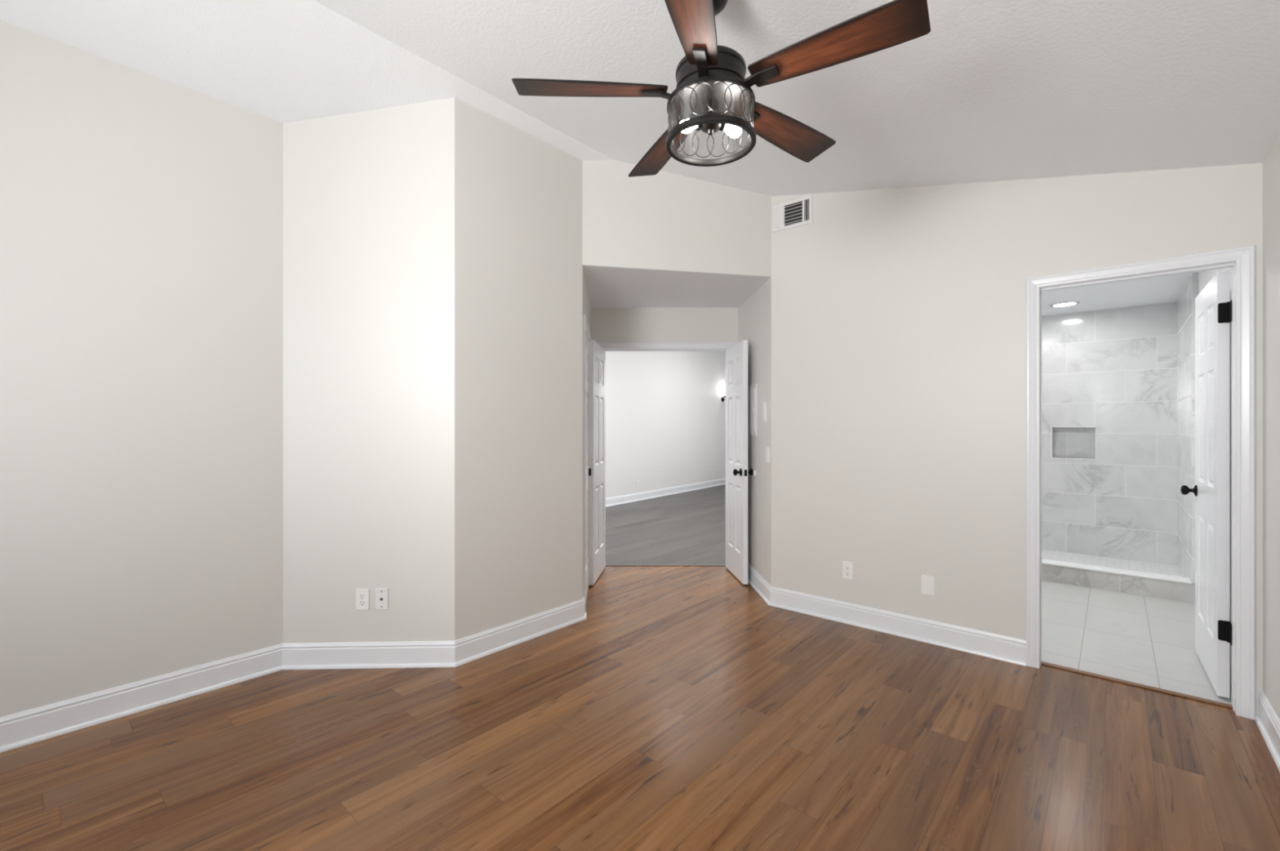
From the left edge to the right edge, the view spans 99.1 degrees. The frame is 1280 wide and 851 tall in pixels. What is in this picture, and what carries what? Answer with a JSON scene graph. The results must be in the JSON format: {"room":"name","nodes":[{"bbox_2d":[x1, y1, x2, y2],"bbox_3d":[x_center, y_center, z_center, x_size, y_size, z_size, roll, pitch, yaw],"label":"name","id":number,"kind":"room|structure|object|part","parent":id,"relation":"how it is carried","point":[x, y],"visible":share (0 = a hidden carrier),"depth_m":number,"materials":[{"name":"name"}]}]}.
{"room":"empty bedroom","nodes":[
{"label":"empty bedroom","id":0,"kind":"room"},
{"bbox_2d":[0,20,283,716],"bbox_3d":[-2.686,-0.184,2.252,0.120,3.028,2.075,0,0,41],"label":"wall","id":1,"kind":"structure","parent":0,"point":[141,214],"depth_m":2.54,"materials":[{"name":"paint"}]},
{"bbox_2d":[0,643,282,752],"bbox_3d":[-2.631,1.262,2.204,0.026,0.135,2.075,0,0,41],"label":"baseboard","id":2,"kind":"structure","parent":1,"relation":"attached to","point":[19,729],"depth_m":2.52,"materials":[{"name":"white paint"}]},
{"bbox_2d":[283,97,454,643],"bbox_3d":[-1.497,-0.266,3.073,0.932,3.192,0.120,0,0,-2],"label":"wall","id":3,"kind":"structure","parent":0,"point":[369,195],"depth_m":3.01,"materials":[{"name":"paint"}]},
{"bbox_2d":[355,588,368,609],"bbox_3d":[-1.530,0.958,3.007,0.070,0.116,0.009,0,0,-2],"label":"electrical outlet","id":4,"kind":"object","parent":3,"relation":"attached to","point":[362,594],"visible":1,"depth_m":3.00,"materials":[{"name":"white plastic"}]},
{"bbox_2d":[359,593,365,598],"bbox_3d":[-1.530,0.939,3.007,0.034,0.029,0.009,0,0,-2],"label":"socket","id":5,"kind":"object","parent":4,"relation":"attached to","point":[361,595],"depth_m":3.00,"materials":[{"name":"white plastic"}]},
{"bbox_2d":[359,600,365,605],"bbox_3d":[-1.530,0.978,3.007,0.034,0.029,0.009,0,0,-2],"label":"socket","id":6,"kind":"object","parent":4,"relation":"attached to","point":[362,602],"depth_m":3.00,"materials":[{"name":"white plastic"}]},
{"bbox_2d":[282,640,455,669],"bbox_3d":[-1.489,1.262,3.001,0.943,0.135,0.026,0,0,-2],"label":"baseboard","id":7,"kind":"structure","parent":3,"relation":"attached to","point":[402,654],"depth_m":3.00,"materials":[{"name":"white paint"}]},
{"bbox_2d":[375,587,388,608],"bbox_3d":[-1.426,0.957,3.008,0.070,0.116,0.014,0,0,-2],"label":"outlet","id":8,"kind":"object","parent":3,"relation":"attached to","point":[381,593],"visible":1,"depth_m":3.01,"materials":[{"name":"white plastic"}]},
{"bbox_2d":[454,97,582,639],"bbox_3d":[-0.758,-0.266,3.434,0.120,3.192,0.965,0,0,41],"label":"wall","id":9,"kind":"structure","parent":0,"point":[518,197],"depth_m":3.34,"materials":[{"name":"paint"}]},
{"bbox_2d":[454,599,586,666],"bbox_3d":[-0.703,1.262,3.386,0.026,0.135,0.987,0,0,41],"label":"baseboard","id":10,"kind":"structure","parent":9,"relation":"attached to","point":[468,648],"depth_m":3.32,"materials":[{"name":"white paint"}]},
{"bbox_2d":[582,268,591,466],"bbox_3d":[-0.469,0.102,4.442,0.080,2.457,1.373,0,0,-3],"label":"wall","id":11,"kind":"structure","parent":0,"point":[586,304],"depth_m":4.32,"materials":[{"name":"paint"}]},
{"bbox_2d":[582,595,586,616],"bbox_3d":[-0.385,1.262,3.792,0.026,0.135,0.085,0,0,-3],"label":"baseboard","id":12,"kind":"structure","parent":11,"relation":"attached to","point":[585,613],"depth_m":3.81,"materials":[{"name":"white paint"}]},
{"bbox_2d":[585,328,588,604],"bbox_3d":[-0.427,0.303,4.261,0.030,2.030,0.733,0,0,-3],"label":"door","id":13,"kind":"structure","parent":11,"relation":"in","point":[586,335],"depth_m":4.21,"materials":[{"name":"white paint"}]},
{"bbox_2d":[582,314,591,599],"bbox_3d":[-0.412,0.276,4.261,0.018,2.108,0.855,0,0,-3],"label":"trim","id":14,"kind":"structure","parent":11,"relation":"attached to","point":[585,326],"depth_m":3.83,"materials":[{"name":"white paint"}]},
{"bbox_2d":[587,339,605,585],"bbox_3d":[-0.380,0.305,4.800,0.053,2.025,0.611,0,0,6],"label":"door","id":15,"kind":"structure","parent":11,"relation":"in","point":[597,353],"depth_m":4.65,"materials":[{"name":"white paint"}]},
{"bbox_2d":[0,484,1279,850],"bbox_3d":[-0.518,1.355,7.524,11.894,0.110,13.116,0,0,41],"label":"floor","id":16,"kind":"structure","parent":0,"point":[686,709],"depth_m":2.27,"materials":[{"name":"brown wood"}]},
{"bbox_2d":[605,564,725,565],"bbox_3d":[0.238,1.327,5.183,1.200,0.006,0.035,0,0,0],"label":"trim","id":17,"kind":"structure","parent":16,"relation":"on","point":[606,564],"depth_m":5.18,"materials":[{"name":"wood"}]},
{"bbox_2d":[1041,558,1195,603],"bbox_3d":[3.478,1.250,4.746,1.923,0.160,0.143,0,0,41],"label":"shower curb","id":18,"kind":"object","parent":16,"relation":"on","point":[1182,588],"visible":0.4,"depth_m":4.36,"materials":[{"name":"stone"}]},
{"bbox_2d":[0,0,1279,196],"bbox_3d":[-0.260,-1.560,1.942,4.100,0.785,4.950,0,0,41],"label":"ceiling","id":19,"kind":"structure","parent":0,"point":[995,90],"depth_m":2.40,"materials":[{"name":"paint"}]},
{"bbox_2d":[511,0,930,177],"bbox_3d":[0.273,-1.241,1.859,1.273,0.573,1.283,0,0,41],"label":"ceiling fan","id":20,"kind":"object","parent":19,"relation":"hanging from","point":[713,93],"visible":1,"depth_m":1.76,"materials":[{"name":"brown wood"}]},
{"bbox_3d":[-0.164,-1.136,1.844,0.510,0.006,0.145,0,13,-3],"label":"blade","id":21,"kind":"part","parent":20,"relation":"part of","materials":[{"name":"brown wood"}]},
{"bbox_3d":[0.078,-1.120,1.858,0.146,0.025,0.040,0,13,-3],"label":"blade arm","id":22,"kind":"part","parent":20,"relation":"part of","materials":[{"name":"brown metal"}]},
{"bbox_3d":[0.099,-1.136,2.241,0.145,0.006,0.510,-14,5,-20],"label":"blade","id":23,"kind":"part","parent":20,"relation":"part of","materials":[{"name":"brown wood"}]},
{"bbox_2d":[680,118,702,133],"bbox_3d":[0.178,-1.017,1.851,0.074,0.053,0.082,0,0,41],"label":"bulb","id":24,"kind":"object","parent":20,"relation":"attached to","point":[700,126],"depth_m":1.84,"materials":[{"name":"white glass"}]},
{"bbox_3d":[0.133,-1.136,1.472,0.145,0.006,0.510,13,4,15],"label":"blade","id":25,"kind":"part","parent":20,"relation":"part of","materials":[{"name":"brown wood"}]},
{"bbox_3d":[0.194,-1.120,1.706,0.040,0.025,0.146,13,4,15],"label":"blade arm","id":26,"kind":"part","parent":20,"relation":"part of","materials":[{"name":"brown metal"}]},
{"bbox_3d":[0.241,-1.034,1.862,0.290,0.121,0.290,0,0,41],"label":"lamp shade","id":27,"kind":"part","parent":20,"relation":"part of","materials":[{"name":"clear glass"}]},
{"bbox_2d":[719,123,742,137],"bbox_3d":[0.304,-1.017,1.873,0.074,0.053,0.082,0,0,41],"label":"bulb","id":28,"kind":"object","parent":20,"relation":"attached to","point":[734,131],"depth_m":1.86,"materials":[{"name":"white glass"}]},
{"bbox_3d":[0.371,-1.120,1.961,0.146,0.025,0.040,0,-13,-39],"label":"blade arm","id":29,"kind":"part","parent":20,"relation":"part of","materials":[{"name":"brown metal"}]},
{"bbox_3d":[0.375,-1.120,1.769,0.146,0.025,0.040,0,-13,33],"label":"blade arm","id":30,"kind":"part","parent":20,"relation":"part of","materials":[{"name":"brown metal"}]},
{"bbox_3d":[0.558,-1.136,2.114,0.510,0.006,0.145,0,-13,-39],"label":"blade","id":31,"kind":"part","parent":20,"relation":"part of","materials":[{"name":"brown wood"}]},
{"bbox_3d":[0.579,-1.136,1.639,0.510,0.006,0.145,0,-13,33],"label":"blade","id":32,"kind":"part","parent":20,"relation":"part of","materials":[{"name":"brown wood"}]},
{"bbox_2d":[591,307,737,344],"bbox_3d":[0.229,0.102,5.185,1.384,2.457,0.110,0,0,0],"label":"wall","id":33,"kind":"structure","parent":0,"point":[608,325],"depth_m":5.13,"materials":[{"name":"paint"}]},
{"bbox_2d":[604,348,726,351],"bbox_3d":[0.238,0.297,5.185,1.236,2.066,0.110,0,0,0],"label":"trim","id":34,"kind":"structure","parent":33,"relation":"attached to","point":[606,349],"depth_m":5.17,"materials":[{"name":"white paint"}]},
{"bbox_2d":[597,342,735,348],"bbox_3d":[0.238,0.277,5.121,1.316,2.106,0.018,0,0,0],"label":"trim","id":35,"kind":"structure","parent":33,"relation":"attached to","point":[605,345],"depth_m":5.12,"materials":[{"name":"white paint"}]},
{"bbox_2d":[605,351,725,497],"bbox_3d":[-0.289,-0.245,9.420,0.121,3.150,9.698,0,0,36],"label":"wall","id":36,"kind":"structure","parent":0,"point":[665,411],"depth_m":10.30,"materials":[{"name":"paint"}]},
{"bbox_2d":[605,477,725,506],"bbox_3d":[-0.230,1.262,9.377,0.026,0.135,9.698,0,0,36],"label":"baseboard","id":37,"kind":"structure","parent":36,"relation":"attached to","point":[620,500],"depth_m":10.23,"materials":[{"name":"white paint"}]},
{"bbox_2d":[721,382,725,401],"bbox_3d":[1.982,-0.748,12.184,0.315,0.435,0.310,0,0,36],"label":"wall lamp","id":38,"kind":"object","parent":36,"relation":"attached to","point":[723,388],"visible":0.29,"depth_m":12.14,"materials":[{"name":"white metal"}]},
{"bbox_3d":[1.984,-0.810,12.182,0.310,0.310,0.310,0,0,36],"label":"globe","id":39,"kind":"part","parent":38,"relation":"part of","materials":[{"name":"white glass"}]},
{"bbox_2d":[582,264,770,307],"bbox_3d":[0.282,-1.146,4.526,1.475,0.082,1.412,0,0,-5],"label":"ceiling","id":40,"kind":"structure","parent":0,"point":[607,286],"depth_m":4.38,"materials":[{"name":"paint"}]},
{"bbox_2d":[582,159,771,276],"bbox_3d":[0.280,-1.500,3.955,1.404,0.786,0.100,0,0,-12],"label":"wall header","id":41,"kind":"structure","parent":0,"point":[664,220],"depth_m":3.89,"materials":[{"name":"paint"}]},
{"bbox_2d":[737,276,771,586],"bbox_3d":[0.999,0.102,4.595,0.100,2.457,1.077,0,0,-3],"label":"wall","id":42,"kind":"structure","parent":0,"point":[754,314],"depth_m":4.38,"materials":[{"name":"paint"}]},
{"bbox_2d":[725,340,753,584],"bbox_3d":[0.848,0.305,4.818,0.172,2.025,0.598,0,0,-6],"label":"door","id":43,"kind":"structure","parent":42,"relation":"in","point":[736,356],"depth_m":4.71,"materials":[{"name":"white paint"}]},
{"bbox_3d":[0.818,0.393,4.589,0.066,0.065,0.065,0,0,-6],"label":"knob","id":44,"kind":"part","parent":43,"relation":"part of","materials":[{"name":"black metal"}]},
{"bbox_3d":[0.923,0.393,4.600,0.066,0.065,0.065,0,0,-6],"label":"knob","id":45,"kind":"part","parent":43,"relation":"part of","materials":[{"name":"black metal"}]},
{"bbox_2d":[747,383,757,435],"bbox_3d":[0.936,-0.127,4.617,0.022,0.429,0.360,0,0,-3],"label":"breaker panel","id":46,"kind":"object","parent":42,"relation":"attached to","point":[753,388],"visible":0.75,"depth_m":4.54,"materials":[{"name":"white metal"}]},
{"bbox_3d":[0.933,-0.127,4.617,0.008,0.359,0.300,0,0,-3],"label":"panel door","id":47,"kind":"part","parent":46,"relation":"part of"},
{"bbox_2d":[747,562,770,604],"bbox_3d":[0.936,1.262,4.586,0.026,0.135,1.088,0,0,-3],"label":"baseboard","id":48,"kind":"structure","parent":42,"relation":"attached to","point":[755,579],"depth_m":4.35,"materials":[{"name":"white paint"}]},
{"bbox_2d":[762,401,766,422],"bbox_3d":[0.958,-0.105,4.206,0.019,0.156,0.060,0,0,-3],"label":"thermostat","id":49,"kind":"object","parent":42,"relation":"attached to","point":[764,404],"visible":1,"depth_m":4.18,"materials":[{"name":"white plastic"}]},
{"bbox_2d":[766,447,769,462],"bbox_3d":[0.966,0.224,4.131,0.011,0.116,0.070,0,0,-3],"label":"light switch","id":50,"kind":"object","parent":42,"relation":"attached to","point":[767,448],"visible":1,"depth_m":4.10,"materials":[{"name":"white plastic"}]},
{"bbox_2d":[771,163,1262,715],"bbox_3d":[1.932,-0.205,3.303,2.428,3.071,0.120,0,0,41],"label":"wall","id":51,"kind":"structure","parent":0,"point":[899,314],"depth_m":3.36,"materials":[{"name":"paint"}]},
{"bbox_2d":[772,194,813,232],"bbox_3d":[1.097,-1.527,3.940,0.310,0.200,0.012,0,0,41],"label":"air vent","id":52,"kind":"object","parent":51,"relation":"in","point":[797,212],"visible":1,"depth_m":3.94,"materials":[{"name":"white metal"}]},
{"bbox_2d":[842,560,853,579],"bbox_3d":[1.400,0.977,3.678,0.070,0.116,0.009,0,0,41],"label":"electrical outlet","id":53,"kind":"object","parent":51,"relation":"attached to","point":[847,566],"visible":1,"depth_m":3.68,"materials":[{"name":"white plastic"}]},
{"bbox_2d":[844,564,849,569],"bbox_3d":[1.400,0.958,3.678,0.034,0.029,0.009,0,0,41],"label":"socket","id":54,"kind":"object","parent":53,"relation":"attached to","point":[846,566],"depth_m":3.68,"materials":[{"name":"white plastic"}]},
{"bbox_2d":[768,586,1026,666],"bbox_3d":[1.550,1.262,3.538,1.567,0.135,0.026,0,0,41],"label":"baseboard","id":55,"kind":"structure","parent":51,"relation":"attached to","point":[998,646],"depth_m":3.43,"materials":[{"name":"white paint"}]},
{"bbox_2d":[920,574,934,595],"bbox_3d":[1.771,0.983,3.357,0.074,0.118,0.008,0,0,41],"label":"blank plate","id":56,"kind":"object","parent":51,"relation":"attached to","point":[927,582],"visible":1,"depth_m":3.35,"materials":[{"name":"white plastic"}]},
{"bbox_2d":[1041,661,1232,708],"bbox_3d":[2.520,1.326,2.812,0.732,0.008,0.035,0,0,41],"label":"trim","id":57,"kind":"structure","parent":51,"relation":"attached to","point":[1162,690],"depth_m":2.77,"materials":[{"name":"brown wood"}]},
{"bbox_2d":[1046,266,1230,291],"bbox_3d":[2.558,0.269,2.850,0.810,2.122,0.018,0,0,41],"label":"trim","id":58,"kind":"structure","parent":51,"relation":"attached to","point":[1229,267],"depth_m":2.83,"materials":[{"name":"white paint"}]},
{"bbox_2d":[1026,244,1255,719],"bbox_3d":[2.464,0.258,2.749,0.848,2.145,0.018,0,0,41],"label":"trim","id":59,"kind":"structure","parent":51,"relation":"attached to","point":[1244,257],"depth_m":2.50,"materials":[{"name":"white paint"}]},
{"bbox_2d":[1180,271,1231,697],"bbox_3d":[3.022,0.285,2.901,0.144,2.066,0.798,0,0,39],"label":"door","id":60,"kind":"structure","parent":51,"relation":"in","point":[1213,306],"depth_m":2.78,"materials":[{"name":"white paint"}]},
{"bbox_3d":[3.206,0.378,3.188,0.066,0.065,0.065,0,0,39],"label":"knob","id":61,"kind":"part","parent":60,"relation":"part of","materials":[{"name":"black metal"}]},
{"bbox_2d":[1041,301,1177,564],"bbox_3d":[4.330,0.090,5.724,1.925,2.480,0.120,0,0,41],"label":"wall","id":62,"kind":"structure","parent":0,"point":[1113,371],"depth_m":5.38,"materials":[{"name":"tile"}]},
{"bbox_2d":[1050,426,1097,459],"bbox_3d":[4.451,0.175,5.601,0.366,0.330,0.102,0,0,41],"label":"trim","id":63,"kind":"structure","parent":62,"relation":"attached to","point":[1051,426],"depth_m":5.59,"materials":[{"name":"white stone"}]},
{"bbox_2d":[1041,271,1193,315],"bbox_3d":[3.280,-1.190,4.516,2.025,0.080,3.480,0,0,41],"label":"ceiling","id":64,"kind":"structure","parent":0,"point":[1163,289],"depth_m":4.82,"materials":[{"name":"paint"}]},
{"bbox_2d":[1049,301,1079,306],"bbox_3d":[4.029,-1.146,5.176,0.228,0.008,0.228,0,0,41],"label":"recessed light","id":65,"kind":"object","parent":64,"relation":"in","point":[1069,303],"visible":1,"depth_m":5.16,"materials":[{"name":"metal"}]},
{"bbox_2d":[1177,133,1279,720],"bbox_3d":[2.403,0.053,1.952,0.185,2.554,8.300,0,0,41],"label":"wall","id":66,"kind":"structure","parent":0,"point":[1271,164],"depth_m":2.41,"materials":[{"name":"paint"}]},
{"bbox_2d":[1229,647,1231,684],"bbox_3d":[3.523,1.269,3.344,0.021,0.122,1.930,0,0,41],"label":"trim","id":67,"kind":"structure","parent":66,"relation":"attached to","point":[1230,651],"depth_m":2.88,"materials":[{"name":"white paint"}]},
{"bbox_2d":[1254,689,1279,771],"bbox_3d":[1.224,1.262,0.658,0.026,0.135,4.800,0,0,41],"label":"baseboard","id":68,"kind":"structure","parent":66,"relation":"attached to","point":[1267,721],"depth_m":2.29,"materials":[{"name":"white paint"}]}
]}

